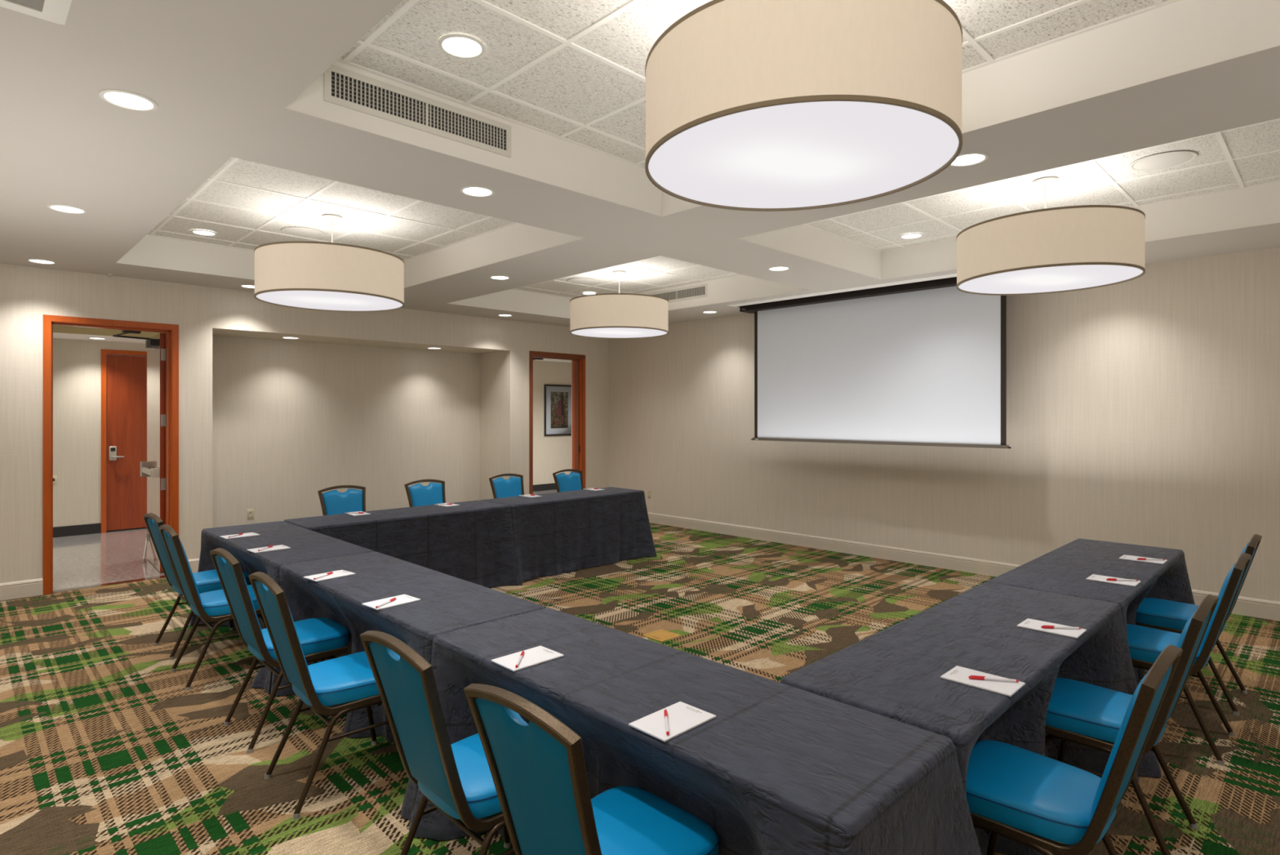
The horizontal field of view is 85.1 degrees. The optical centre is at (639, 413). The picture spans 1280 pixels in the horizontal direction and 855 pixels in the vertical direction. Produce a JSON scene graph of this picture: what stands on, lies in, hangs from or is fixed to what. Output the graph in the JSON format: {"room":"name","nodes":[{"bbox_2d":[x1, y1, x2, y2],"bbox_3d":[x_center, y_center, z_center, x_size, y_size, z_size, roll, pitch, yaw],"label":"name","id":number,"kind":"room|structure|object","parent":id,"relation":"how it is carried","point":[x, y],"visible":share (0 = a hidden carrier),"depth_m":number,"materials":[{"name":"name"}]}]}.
{"room":"hotel conference room","nodes":[
{"label":"hotel conference room","id":0,"kind":"room"},
{"bbox_2d":[53,332,145,343],"bbox_3d":[-6.964,-0.989,9.181,9.000,0.007,0.890,0,0,-45],"label":"ceiling","id":1,"kind":"structure","parent":0,"point":[55,335],"depth_m":9.05,"materials":[{"name":"paint"}]},
{"bbox_2d":[53,324,163,337],"bbox_3d":[-6.649,-1.045,8.862,9.000,0.130,0.015,0,0,-45],"label":"grid","id":2,"kind":"structure","parent":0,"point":[60,329],"depth_m":8.71,"materials":[{"name":"beige paint"}]},
{"bbox_2d":[0,263,608,583],"bbox_3d":[-4.057,-0.041,8.158,9.497,3.321,0.912,0,0,-45],"label":"wall","id":3,"kind":"structure","parent":0,"point":[268,422],"depth_m":8.40,"materials":[{"name":"beige paint"}]},
{"bbox_2d":[0,577,43,600],"bbox_3d":[-6.154,1.547,5.433,2.283,0.146,0.016,0,0,-45],"label":"baseboard","id":4,"kind":"structure","parent":3,"relation":"attached to","point":[22,588],"depth_m":6.13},
{"bbox_2d":[42,314,178,594],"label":"door","id":5,"kind":"structure","parent":3,"relation":"in","point":[161,468],"depth_m":6.95,"materials":[{"name":"brown wood"}]},
{"bbox_2d":[188,558,199,573],"bbox_3d":[-4.502,1.547,7.066,0.297,0.146,0.016,0,0,-45],"label":"baseboard","id":6,"kind":"structure","parent":3,"relation":"attached to","point":[193,563],"depth_m":7.05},
{"bbox_2d":[247,508,253,519],"bbox_3d":[-4.547,1.175,8.139,0.072,0.116,0.009,0,0,-45],"label":"wall outlet","id":7,"kind":"object","parent":3,"relation":"attached to","point":[250,512],"visible":1,"depth_m":8.14,"materials":[{"name":"beige plastic"}]},
{"bbox_2d":[280,336,299,338],"bbox_3d":[-4.054,-0.876,8.085,0.200,0.006,0.200,0,0,-45],"label":"recessed light","id":8,"kind":"object","parent":3,"relation":"in","point":[286,337],"visible":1,"depth_m":8.07,"materials":[{"name":"white paint"}]},
{"bbox_2d":[528,351,585,494],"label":"door","id":9,"kind":"structure","parent":3,"relation":"in","point":[578,360],"depth_m":10.66,"materials":[{"name":"brown wood"}]},
{"bbox_2d":[53,488,557,590],"bbox_3d":[-4.104,1.670,10.199,14.500,0.100,3.662,0,0,-45],"label":"floor","id":10,"kind":"structure","parent":0,"point":[96,558],"depth_m":7.72,"materials":[{"name":"tile"}]},
{"bbox_2d":[53,337,571,527],"bbox_3d":[-5.363,0.070,11.473,14.500,3.100,0.120,0,0,-45],"label":"wall","id":11,"kind":"structure","parent":0,"point":[77,363],"depth_m":9.34,"materials":[{"name":"beige paint"}]},
{"bbox_2d":[53,475,57,484],"bbox_3d":[-7.662,0.865,9.108,0.070,0.114,0.012,0,0,-45],"label":"wall switch","id":12,"kind":"object","parent":11,"relation":"attached to","point":[55,477],"visible":0.57,"depth_m":9.12,"materials":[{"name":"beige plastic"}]},
{"bbox_2d":[53,522,101,537],"bbox_3d":[-8.893,1.552,7.892,4.445,0.135,0.012,0,0,-45],"label":"baseboard","id":13,"kind":"structure","parent":11,"relation":"attached to","point":[92,528],"depth_m":9.27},
{"bbox_2d":[101,349,146,533],"bbox_3d":[-6.959,0.375,9.833,1.035,2.490,0.169,0,0,-45],"label":"door","id":14,"kind":"structure","parent":11,"relation":"in","point":[123,377],"depth_m":9.64,"materials":[{"name":"brown wood"}]},
{"bbox_2d":[533,483,556,491],"bbox_3d":[-3.368,1.552,13.352,9.020,0.135,0.012,0,0,-45],"label":"baseboard","id":15,"kind":"structure","parent":11,"relation":"attached to","point":[547,486],"depth_m":14.68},
{"bbox_2d":[543,384,571,435],"bbox_3d":[-1.733,-0.070,14.956,0.784,1.090,0.028,0,0,-45],"label":"framed picture","id":16,"kind":"object","parent":11,"relation":"attached to","point":[557,397],"visible":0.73,"depth_m":14.92,"materials":[{"name":"paper"}]},
{"bbox_2d":[551,391,568,428],"bbox_3d":[-1.728,-0.075,14.965,0.470,0.780,0.003,0,0,-45],"label":"print","id":17,"kind":"object","parent":16,"relation":"attached to","point":[559,400],"depth_m":14.97,"materials":[{"name":"multicoloured paper"}]},
{"bbox_2d":[147,156,513,259],"bbox_3d":[-2.471,-1.585,5.598,2.331,0.001,3.493,0,0,-45],"label":"ceiling","id":18,"kind":"structure","parent":0,"point":[244,172],"depth_m":5.59,"materials":[{"name":"tile"}]},
{"bbox_2d":[191,229,217,235],"bbox_3d":[-3.806,-1.575,6.085,0.200,0.006,0.200,0,0,-45],"label":"recessed light","id":19,"kind":"object","parent":18,"relation":"in","point":[200,232],"visible":1,"depth_m":6.08,"materials":[{"name":"white paint"}]},
{"bbox_2d":[280,226,324,237],"bbox_3d":[-2.938,-1.576,6.081,0.344,0.006,0.344,0,0,-45],"label":"ceiling speaker","id":20,"kind":"object","parent":18,"relation":"attached to","point":[294,231],"visible":1,"depth_m":6.06,"materials":[{"name":"white paint"}]},
{"bbox_2d":[253,214,404,311],"bbox_3d":[-2.479,-1.237,5.613,1.100,0.684,1.100,0,0,-45],"label":"pendant lamp","id":21,"kind":"object","parent":18,"relation":"hanging from","point":[322,276],"visible":1,"depth_m":5.20,"materials":[{"name":"fabric"}]},
{"bbox_2d":[256,290,402,311],"bbox_3d":[-2.479,-0.905,5.613,1.080,0.001,1.080,0,0,-45],"label":"diffuser","id":22,"kind":"object","parent":21,"relation":"attached to","point":[318,300],"depth_m":5.60,"materials":[{"name":"white plastic"}]},
{"bbox_2d":[146,157,517,261],"bbox_3d":[-2.471,-1.582,5.598,2.331,0.010,3.493,0,0,-45],"label":"grid","id":23,"kind":"structure","parent":18,"relation":"attached to","point":[234,160],"depth_m":5.76,"materials":[{"name":"paint"}]},
{"bbox_2d":[115,222,583,288],"bbox_3d":[-2.471,-1.453,5.598,2.331,0.304,3.493,0,0,-45],"label":"ceiling","id":24,"kind":"structure","parent":0,"point":[517,239],"depth_m":6.33,"materials":[{"name":"paint"}]},
{"bbox_2d":[535,358,571,362],"bbox_3d":[-4.122,-1.145,10.217,14.500,0.070,3.410,0,0,-45],"label":"ceiling","id":25,"kind":"structure","parent":0,"point":[544,359],"depth_m":14.61,"materials":[{"name":"paint"}]},
{"bbox_2d":[446,275,808,318],"bbox_3d":[-0.247,-1.453,7.796,2.278,0.304,3.493,0,0,-45],"label":"ceiling","id":26,"kind":"structure","parent":0,"point":[740,287],"depth_m":8.54,"materials":[{"name":"paint"}]},
{"bbox_2d":[648,283,706,302],"bbox_3d":[0.459,-1.478,8.696,0.008,0.160,0.980,0,0,-45],"label":"ceiling vent","id":27,"kind":"object","parent":26,"relation":"in","point":[700,291],"visible":0.79,"depth_m":8.61,"materials":[{"name":"beige metal"}]},
{"bbox_2d":[515,256,741,297],"bbox_3d":[-0.247,-1.585,7.796,2.278,0.001,3.493,0,0,-45],"label":"ceiling","id":28,"kind":"structure","parent":0,"point":[662,264],"depth_m":8.16,"materials":[{"name":"tile"}]},
{"bbox_2d":[567,278,595,284],"bbox_3d":[-0.694,-1.576,8.306,0.344,0.006,0.344,0,0,-45],"label":"ceiling speaker","id":29,"kind":"object","parent":28,"relation":"attached to","point":[580,281],"visible":1,"depth_m":8.30,"materials":[{"name":"white paint"}]},
{"bbox_2d":[569,271,668,338],"bbox_3d":[-0.232,-1.237,7.806,1.100,0.684,1.100,0,0,-45],"label":"pendant lamp","id":30,"kind":"object","parent":28,"relation":"hanging from","point":[619,315],"visible":1,"depth_m":7.37,"materials":[{"name":"fabric"}]},
{"bbox_2d":[571,327,666,337],"bbox_3d":[-0.232,-0.905,7.806,1.080,0.001,1.080,0,0,-45],"label":"diffuser","id":31,"kind":"object","parent":30,"relation":"attached to","point":[608,332],"depth_m":7.81,"materials":[{"name":"white plastic"}]},
{"bbox_2d":[510,255,742,298],"bbox_3d":[-0.247,-1.582,7.796,2.278,0.010,3.493,0,0,-45],"label":"grid","id":32,"kind":"structure","parent":28,"relation":"attached to","point":[660,272],"depth_m":8.35,"materials":[{"name":"paint"}]},
{"bbox_2d":[0,522,1279,854],"bbox_3d":[0.092,1.670,4.030,9.197,0.100,10.803,0,0,-45],"label":"floor","id":33,"kind":"structure","parent":0,"point":[104,748],"depth_m":3.78,"materials":[{"name":"carpet"}]},
{"bbox_2d":[51,574,165,592],"bbox_3d":[-3.136,1.669,8.508,6.220,0.101,0.105,0,0,-45],"label":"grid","id":34,"kind":"structure","parent":33,"relation":"on","point":[158,576],"depth_m":6.61,"materials":[{"name":"metal"}]},
{"bbox_2d":[142,512,250,659],"bbox_3d":[-3.093,1.145,4.887,0.443,0.949,0.591,0,0,44],"label":"banquet chair","id":35,"kind":"object","parent":33,"relation":"on","point":[206,580],"visible":0.53,"depth_m":4.77,"materials":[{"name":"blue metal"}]},
{"bbox_2d":[158,524,266,690],"bbox_3d":[-2.643,1.145,4.381,0.591,0.949,0.443,0,0,-43],"label":"banquet chair","id":36,"kind":"object","parent":33,"relation":"on","point":[205,605],"visible":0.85,"depth_m":4.21,"materials":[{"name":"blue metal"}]},
{"bbox_2d":[209,547,349,753],"bbox_3d":[-1.859,1.145,3.629,0.591,0.949,0.443,0,0,-44],"label":"banquet chair","id":37,"kind":"object","parent":33,"relation":"on","point":[322,638],"visible":0.88,"depth_m":3.52,"materials":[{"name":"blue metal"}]},
{"bbox_2d":[189,520,373,693],"bbox_3d":[-2.530,1.244,4.885,0.752,0.740,1.851,0,0,-45],"label":"tablecloth","id":38,"kind":"object","parent":33,"relation":"on","point":[305,544],"visible":0.37,"depth_m":4.73,"materials":[{"name":"grey fabric"}]},
{"bbox_2d":[220,532,259,538],"bbox_3d":[-2.849,0.870,4.964,0.140,0.006,0.216,0,0,42],"label":"notepad","id":39,"kind":"object","parent":38,"relation":"on","point":[249,534],"visible":0.99,"depth_m":4.94,"materials":[{"name":"white paper"}]},
{"bbox_2d":[246,544,290,552],"bbox_3d":[-2.387,0.870,4.482,0.140,0.006,0.216,0,0,42],"label":"notepad","id":40,"kind":"object","parent":38,"relation":"on","point":[280,546],"visible":1,"depth_m":4.46,"materials":[{"name":"white paper"}]},
{"bbox_2d":[248,571,408,818],"bbox_3d":[-1.362,1.145,3.090,0.591,0.949,0.443,0,0,-42],"label":"banquet chair","id":41,"kind":"object","parent":33,"relation":"on","point":[348,680],"visible":0.82,"depth_m":2.95,"materials":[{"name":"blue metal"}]},
{"bbox_2d":[317,484,365,515],"bbox_3d":[-2.593,1.145,6.323,0.443,0.949,0.591,0,0,-45],"label":"banquet chair","id":42,"kind":"object","parent":33,"relation":"on","point":[332,502],"visible":0.26,"depth_m":6.46,"materials":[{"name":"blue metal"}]},
{"bbox_2d":[283,500,515,587],"bbox_3d":[-2.075,1.244,6.178,1.890,0.740,0.734,0,0,-45],"label":"tablecloth","id":43,"kind":"object","parent":33,"relation":"on","point":[471,540],"visible":0.6,"depth_m":6.17,"materials":[{"name":"grey fabric"}]},
{"bbox_2d":[345,511,370,515],"bbox_3d":[-2.453,0.870,6.060,0.140,0.006,0.216,0,0,-43],"label":"notepad","id":44,"kind":"object","parent":43,"relation":"on","point":[364,513],"visible":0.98,"depth_m":6.01,"materials":[{"name":"white paper"}]},
{"bbox_2d":[434,502,459,506],"bbox_3d":[-1.840,0.870,6.645,0.216,0.006,0.140,0,0,43],"label":"notepad","id":45,"kind":"object","parent":43,"relation":"on","point":[452,504],"visible":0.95,"depth_m":6.60,"materials":[{"name":"white paper"}]},
{"bbox_2d":[271,551,546,830],"bbox_3d":[-1.247,1.244,3.598,0.764,0.740,1.834,0,0,-45],"label":"tablecloth","id":46,"kind":"object","parent":33,"relation":"on","point":[447,602],"visible":0.44,"depth_m":3.48,"materials":[{"name":"grey fabric"}]},
{"bbox_2d":[303,569,355,581],"bbox_3d":[-1.667,0.870,3.744,0.140,0.006,0.216,0,0,38],"label":"notepad","id":47,"kind":"object","parent":46,"relation":"on","point":[339,573],"visible":1,"depth_m":3.73,"materials":[{"name":"white paper"}]},
{"bbox_2d":[313,571,333,579],"bbox_3d":[-1.682,0.861,3.706,0.011,0.012,0.148,0,0,13],"label":"pen","id":48,"kind":"object","parent":47,"relation":"on","point":[330,572],"visible":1,"depth_m":3.71,"materials":[{"name":"white plastic"}]},
{"bbox_2d":[361,594,420,609],"bbox_3d":[-1.148,0.870,3.220,0.140,0.006,0.216,0,0,40],"label":"notepad","id":49,"kind":"object","parent":46,"relation":"on","point":[401,599],"visible":1,"depth_m":3.20,"materials":[{"name":"white paper"}]},
{"bbox_2d":[375,597,395,607],"bbox_3d":[-1.156,0.861,3.174,0.011,0.012,0.148,0,0,14],"label":"pen","id":50,"kind":"object","parent":49,"relation":"on","point":[393,598],"visible":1,"depth_m":3.17,"materials":[{"name":"white plastic"}]},
{"bbox_2d":[404,479,445,506],"bbox_3d":[-1.998,1.145,6.912,0.591,0.949,0.443,0,0,45],"label":"banquet chair","id":51,"kind":"object","parent":33,"relation":"on","point":[418,495],"visible":0.28,"depth_m":7.04,"materials":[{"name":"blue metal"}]},
{"bbox_2d":[360,630,515,854],"bbox_3d":[-0.545,1.145,2.281,0.591,0.949,0.443,0,0,-44],"label":"banquet chair","id":52,"kind":"object","parent":33,"relation":"on","point":[455,778],"visible":0.74,"depth_m":2.12,"materials":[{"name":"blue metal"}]},
{"bbox_2d":[488,473,524,497],"bbox_3d":[-1.306,1.145,7.595,0.443,0.949,0.591,0,0,-44],"label":"banquet chair","id":53,"kind":"object","parent":33,"relation":"on","point":[501,487],"visible":0.24,"depth_m":7.73,"materials":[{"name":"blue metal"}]},
{"bbox_2d":[552,468,583,492],"bbox_3d":[-0.684,1.145,8.210,0.443,0.949,0.591,0,0,-45],"label":"banquet chair","id":54,"kind":"object","parent":33,"relation":"on","point":[573,481],"visible":0.32,"depth_m":8.34,"materials":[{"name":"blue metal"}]},
{"bbox_2d":[480,486,657,585],"bbox_3d":[-0.765,1.244,7.496,1.966,0.740,0.846,0,0,-45],"label":"tablecloth","id":55,"kind":"object","parent":33,"relation":"on","point":[554,533],"visible":0.8,"depth_m":7.23,"materials":[{"name":"grey fabric"}]},
{"bbox_2d":[463,683,719,854],"bbox_3d":[-0.101,1.145,1.852,0.443,0.949,0.591,0,0,45],"label":"banquet chair","id":56,"kind":"object","parent":33,"relation":"on","point":[537,767],"visible":1,"depth_m":1.73,"materials":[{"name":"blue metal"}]},
{"bbox_2d":[642,628,680,641],"bbox_3d":[0.157,1.615,5.083,0.200,0.009,0.200,0,0,-45],"label":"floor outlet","id":57,"kind":"object","parent":33,"relation":"on","point":[661,635],"visible":1,"depth_m":5.07,"materials":[{"name":"gold metal"}]},
{"bbox_2d":[408,607,981,854],"bbox_3d":[0.080,1.244,2.291,0.917,0.740,1.960,0,0,-45],"label":"tablecloth","id":58,"kind":"object","parent":33,"relation":"on","point":[780,768],"visible":0.74,"depth_m":1.95,"materials":[{"name":"grey fabric"}]},
{"bbox_2d":[491,645,564,671],"bbox_3d":[-0.399,0.870,2.481,0.216,0.006,0.140,0,0,-45],"label":"notepad","id":59,"kind":"object","parent":58,"relation":"on","point":[535,655],"visible":1,"depth_m":2.47,"materials":[{"name":"white paper"}]},
{"bbox_2d":[515,649,524,667],"bbox_3d":[-0.422,0.861,2.447,0.011,0.012,0.148,0,0,0],"label":"pen","id":60,"kind":"object","parent":59,"relation":"on","point":[522,651],"visible":1,"depth_m":2.44,"materials":[{"name":"white plastic"}]},
{"bbox_2d":[628,701,715,742],"bbox_3d":[0.094,0.870,1.977,0.216,0.006,0.140,0,0,-45],"label":"notepad","id":61,"kind":"object","parent":58,"relation":"on","point":[682,717],"visible":1,"depth_m":1.97,"materials":[{"name":"white paper"}]},
{"bbox_2d":[663,708,669,734],"bbox_3d":[0.074,0.861,1.949,0.011,0.012,0.148,0,0,0],"label":"pen","id":62,"kind":"object","parent":61,"relation":"on","point":[665,712],"visible":1,"depth_m":1.94,"materials":[{"name":"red plastic"}]},
{"bbox_2d":[779,582,1161,854],"bbox_3d":[1.351,1.244,2.710,1.976,0.740,0.802,0,0,-45],"label":"tablecloth","id":63,"kind":"object","parent":33,"relation":"on","point":[895,672],"visible":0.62,"depth_m":2.55,"materials":[{"name":"grey fabric"}]},
{"bbox_2d":[940,665,1025,696],"bbox_3d":[1.117,0.870,2.273,0.140,0.006,0.216,0,0,-45],"label":"notepad","id":64,"kind":"object","parent":63,"relation":"on","point":[960,674],"visible":1,"depth_m":2.26,"materials":[{"name":"white paper"}]},
{"bbox_2d":[968,675,1018,681],"bbox_3d":[1.147,0.861,2.262,0.148,0.012,0.011,0,0,12],"label":"pen","id":65,"kind":"object","parent":64,"relation":"on","point":[973,677],"visible":1,"depth_m":2.26,"materials":[{"name":"white plastic"}]},
{"bbox_2d":[1017,617,1086,638],"bbox_3d":[1.669,0.870,2.828,0.140,0.006,0.216,0,0,-45],"label":"notepad","id":66,"kind":"object","parent":63,"relation":"on","point":[1032,624],"visible":1,"depth_m":2.80,"materials":[{"name":"white paper"}]},
{"bbox_2d":[1040,624,1080,628],"bbox_3d":[1.695,0.861,2.807,0.148,0.012,0.011,0,0,6],"label":"pen","id":67,"kind":"object","parent":66,"relation":"on","point":[1042,625],"visible":1,"depth_m":2.81,"materials":[{"name":"white plastic"}]},
{"bbox_2d":[965,644,1182,854],"bbox_3d":[1.282,1.145,2.152,0.443,0.949,0.591,0,0,-45],"label":"banquet chair","id":68,"kind":"object","parent":33,"relation":"on","point":[1032,799],"visible":0.94,"depth_m":2.05,"materials":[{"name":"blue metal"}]},
{"bbox_2d":[986,537,1208,684],"bbox_3d":[2.694,1.244,4.074,1.930,0.740,0.796,0,0,-45],"label":"tablecloth","id":69,"kind":"object","parent":33,"relation":"on","point":[1064,570],"visible":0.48,"depth_m":3.94,"materials":[{"name":"grey fabric"}]},
{"bbox_2d":[1085,573,1141,586],"bbox_3d":[2.471,0.870,3.638,0.140,0.006,0.216,0,0,-45],"label":"notepad","id":70,"kind":"object","parent":69,"relation":"on","point":[1092,577],"visible":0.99,"depth_m":3.61,"materials":[{"name":"white paper"}]},
{"bbox_2d":[1106,577,1137,581],"bbox_3d":[2.495,0.861,3.608,0.148,0.012,0.011,0,0,8],"label":"pen","id":71,"kind":"object","parent":70,"relation":"on","point":[1108,579],"visible":1,"depth_m":3.61,"materials":[{"name":"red plastic"}]},
{"bbox_2d":[1118,554,1167,564],"bbox_3d":[3.001,0.870,4.158,0.140,0.006,0.216,0,0,-45],"label":"notepad","id":72,"kind":"object","parent":69,"relation":"on","point":[1132,557],"visible":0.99,"depth_m":4.14,"materials":[{"name":"white paper"}]},
{"bbox_2d":[1137,557,1164,559],"bbox_3d":[3.019,0.861,4.119,0.148,0.012,0.011,0,0,7],"label":"pen","id":73,"kind":"object","parent":72,"relation":"on","point":[1138,558],"visible":1,"depth_m":4.12,"materials":[{"name":"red plastic"}]},
{"bbox_2d":[1044,593,1218,854],"bbox_3d":[1.874,1.145,2.735,0.443,0.949,0.591,0,0,-45],"label":"banquet chair","id":74,"kind":"object","parent":33,"relation":"on","point":[1081,713],"visible":0.62,"depth_m":2.65,"materials":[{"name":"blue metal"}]},
{"bbox_2d":[1126,552,1251,764],"bbox_3d":[2.686,1.145,3.519,0.443,0.949,0.591,0,0,-45],"label":"banquet chair","id":75,"kind":"object","parent":33,"relation":"on","point":[1145,644],"visible":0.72,"depth_m":3.37,"materials":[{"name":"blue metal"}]},
{"bbox_2d":[1135,533,1262,715],"bbox_3d":[3.211,1.145,4.049,0.443,0.949,0.591,0,0,-45],"label":"banquet chair","id":76,"kind":"object","parent":33,"relation":"on","point":[1152,612],"visible":0.41,"depth_m":4.01,"materials":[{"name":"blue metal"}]},
{"bbox_2d":[0,0,1279,326],"bbox_3d":[0.059,-1.301,3.993,9.097,0.001,10.798,0,0,-45],"label":"ceiling","id":77,"kind":"structure","parent":0,"point":[222,76],"depth_m":3.45,"materials":[{"name":"paint"}]},
{"bbox_2d":[0,0,71,25],"bbox_3d":[-1.927,-1.296,1.885,0.632,0.010,0.634,0,0,-45],"label":"ceiling vent","id":78,"kind":"object","parent":77,"relation":"in","point":[56,11],"visible":1,"depth_m":2.22,"materials":[{"name":"white paint"}]},
{"bbox_2d":[26,258,57,264],"bbox_3d":[-5.113,-1.298,5.956,0.200,0.006,0.200,0,0,-45],"label":"recessed light","id":79,"kind":"object","parent":77,"relation":"in","point":[35,260],"visible":1,"depth_m":5.95,"materials":[{"name":"white paint"}]},
{"bbox_2d":[46,204,87,213],"bbox_3d":[-3.640,-1.298,4.430,0.200,0.006,0.200,0,0,-45],"label":"recessed light","id":80,"kind":"object","parent":77,"relation":"in","point":[60,207],"visible":1,"depth_m":4.42,"materials":[{"name":"white paint"}]},
{"bbox_2d":[98,88,158,111],"bbox_3d":[-2.122,-1.298,2.894,0.200,0.006,0.200,0,0,-45],"label":"recessed light","id":81,"kind":"object","parent":77,"relation":"in","point":[123,99],"visible":1,"depth_m":2.89,"materials":[{"name":"white paint"}]},
{"bbox_2d":[240,284,254,288],"bbox_3d":[-3.981,-1.298,7.130,0.200,0.006,0.200,0,0,-45],"label":"recessed light","id":82,"kind":"object","parent":77,"relation":"in","point":[243,285],"visible":0.67,"depth_m":7.11,"materials":[{"name":"white paint"}]},
{"bbox_2d":[459,185,494,196],"bbox_3d":[-0.952,-1.298,4.079,0.200,0.006,0.200,0,0,-45],"label":"recessed light","id":83,"kind":"object","parent":77,"relation":"in","point":[471,190],"visible":1,"depth_m":4.08,"materials":[{"name":"white paint"}]},
{"bbox_2d":[488,275,510,279],"bbox_3d":[-1.340,-1.298,6.662,0.200,0.006,0.200,0,0,-45],"label":"recessed light","id":84,"kind":"object","parent":77,"relation":"in","point":[494,277],"visible":1,"depth_m":6.64,"materials":[{"name":"white paint"}]},
{"bbox_2d":[767,266,790,271],"bbox_3d":[1.246,-1.298,6.251,0.200,0.006,0.200,0,0,-45],"label":"recessed light","id":85,"kind":"object","parent":77,"relation":"in","point":[775,268],"visible":1,"depth_m":6.23,"materials":[{"name":"white paint"}]},
{"bbox_2d":[728,272,956,306],"bbox_3d":[2.249,-1.300,7.263,0.160,0.006,3.270,0,0,-45],"label":"grid","id":86,"kind":"structure","parent":77,"relation":"attached to","point":[951,275],"depth_m":7.29,"materials":[{"name":"paint"}]},
{"bbox_2d":[950,151,988,166],"bbox_3d":[1.674,-1.298,3.567,0.200,0.006,0.200,0,0,-45],"label":"recessed light","id":87,"kind":"object","parent":77,"relation":"in","point":[966,159],"visible":0.84,"depth_m":3.56,"materials":[{"name":"white paint"}]},
{"bbox_3d":[2.401,-1.426,7.476,0.355,0.250,3.160,0,0,-45],"label":"trim","id":88,"kind":"structure","parent":77,"relation":"attached to","visible":0},
{"bbox_2d":[739,276,1011,448],"bbox_3d":[2.385,-0.613,7.482,0.248,1.876,3.090,0,0,-45],"label":"projection screen","id":89,"kind":"object","parent":88,"relation":"hanging from","point":[919,363],"visible":0.93,"depth_m":7.30,"materials":[{"name":"fabric"}]},
{"bbox_2d":[340,0,1168,165],"bbox_3d":[0.552,-1.585,2.539,2.331,0.001,3.515,0,0,-45],"label":"ceiling","id":90,"kind":"structure","parent":0,"point":[571,83],"depth_m":3.01,"materials":[{"name":"tile"}]},
{"bbox_2d":[437,33,485,58],"bbox_3d":[-0.766,-1.575,2.998,0.200,0.006,0.200,0,0,-45],"label":"recessed light","id":91,"kind":"object","parent":90,"relation":"in","point":[458,46],"visible":1,"depth_m":2.99,"materials":[{"name":"white paint"}]},
{"bbox_2d":[337,0,1181,168],"bbox_3d":[0.552,-1.582,2.539,2.331,0.010,3.515,0,0,-45],"label":"grid","id":92,"kind":"structure","parent":90,"relation":"attached to","point":[971,40],"depth_m":3.06,"materials":[{"name":"paint"}]},
{"bbox_2d":[644,0,962,211],"bbox_3d":[0.569,-1.237,2.537,1.100,0.684,1.100,0,0,-45],"label":"pendant lamp","id":93,"kind":"object","parent":90,"relation":"hanging from","point":[754,105],"visible":1,"depth_m":2.15,"materials":[{"name":"beige fabric"}]},
{"bbox_2d":[648,101,959,208],"bbox_3d":[0.569,-0.905,2.537,1.080,0.001,1.080,0,0,-45],"label":"diffuser","id":94,"kind":"object","parent":93,"relation":"attached to","point":[823,153],"depth_m":2.44,"materials":[{"name":"white plastic"}]},
{"bbox_2d":[285,0,1279,216],"bbox_3d":[0.552,-1.453,2.539,2.331,0.304,3.515,0,0,-45],"label":"ceiling","id":95,"kind":"structure","parent":0,"point":[1182,36],"depth_m":3.03,"materials":[{"name":"paint"}]},
{"bbox_2d":[324,64,511,157],"bbox_3d":[-1.047,-1.467,3.424,0.980,0.170,0.008,0,0,-45],"label":"ceiling vent","id":96,"kind":"object","parent":95,"relation":"in","point":[343,87],"visible":0.99,"depth_m":3.37,"materials":[{"name":"beige metal"}]},
{"bbox_2d":[608,247,1279,601],"bbox_3d":[3.417,-0.041,7.172,0.150,3.321,10.998,0,0,-45],"label":"wall","id":97,"kind":"structure","parent":0,"point":[1144,410],"depth_m":6.58,"materials":[{"name":"beige paint"}]},
{"bbox_2d":[647,511,1279,620],"bbox_3d":[3.288,1.547,7.185,0.016,0.146,10.798,0,0,-45],"label":"baseboard","id":98,"kind":"structure","parent":97,"relation":"attached to","point":[1245,606],"depth_m":7.74,"materials":[{"name":"beige wood"}]},
{"bbox_2d":[738,182,1279,279],"bbox_3d":[2.776,-1.453,4.737,2.278,0.304,3.515,0,0,-45],"label":"ceiling","id":99,"kind":"structure","parent":0,"point":[1260,205],"depth_m":5.46,"materials":[{"name":"paint"}]},
{"bbox_2d":[809,120,1279,249],"bbox_3d":[2.776,-1.585,4.737,2.278,0.001,3.515,0,0,-45],"label":"ceiling","id":100,"kind":"structure","parent":0,"point":[1264,137],"depth_m":4.92,"materials":[{"name":"tile"}]},
{"bbox_2d":[899,232,923,239],"bbox_3d":[2.413,-1.575,6.194,0.200,0.006,0.200,0,0,-45],"label":"recessed light","id":101,"kind":"object","parent":100,"relation":"in","point":[913,235],"visible":1,"depth_m":6.19,"materials":[{"name":"white paint"}]},
{"bbox_2d":[803,118,1279,251],"bbox_3d":[2.776,-1.582,4.737,2.278,0.010,3.515,0,0,-45],"label":"grid","id":102,"kind":"structure","parent":100,"relation":"attached to","point":[1219,135],"depth_m":4.98,"materials":[{"name":"paint"}]},
{"bbox_2d":[956,177,1145,295],"bbox_3d":[2.755,-1.237,4.736,1.100,0.684,1.100,0,0,-45],"label":"pendant lamp","id":103,"kind":"object","parent":100,"relation":"hanging from","point":[1061,249],"visible":1,"depth_m":4.34,"materials":[{"name":"fabric"}]},
{"bbox_2d":[958,264,1142,293],"bbox_3d":[2.755,-0.905,4.736,1.080,0.001,1.080,0,0,-45],"label":"diffuser","id":104,"kind":"object","parent":103,"relation":"attached to","point":[1046,279],"depth_m":4.71,"materials":[{"name":"white plastic"}]},
{"bbox_2d":[1128,151,1197,171],"bbox_3d":[3.275,-1.576,4.368,0.344,0.006,0.344,0,0,-45],"label":"ceiling speaker","id":105,"kind":"object","parent":100,"relation":"attached to","point":[1171,159],"visible":1,"depth_m":4.35,"materials":[{"name":"white paint"}]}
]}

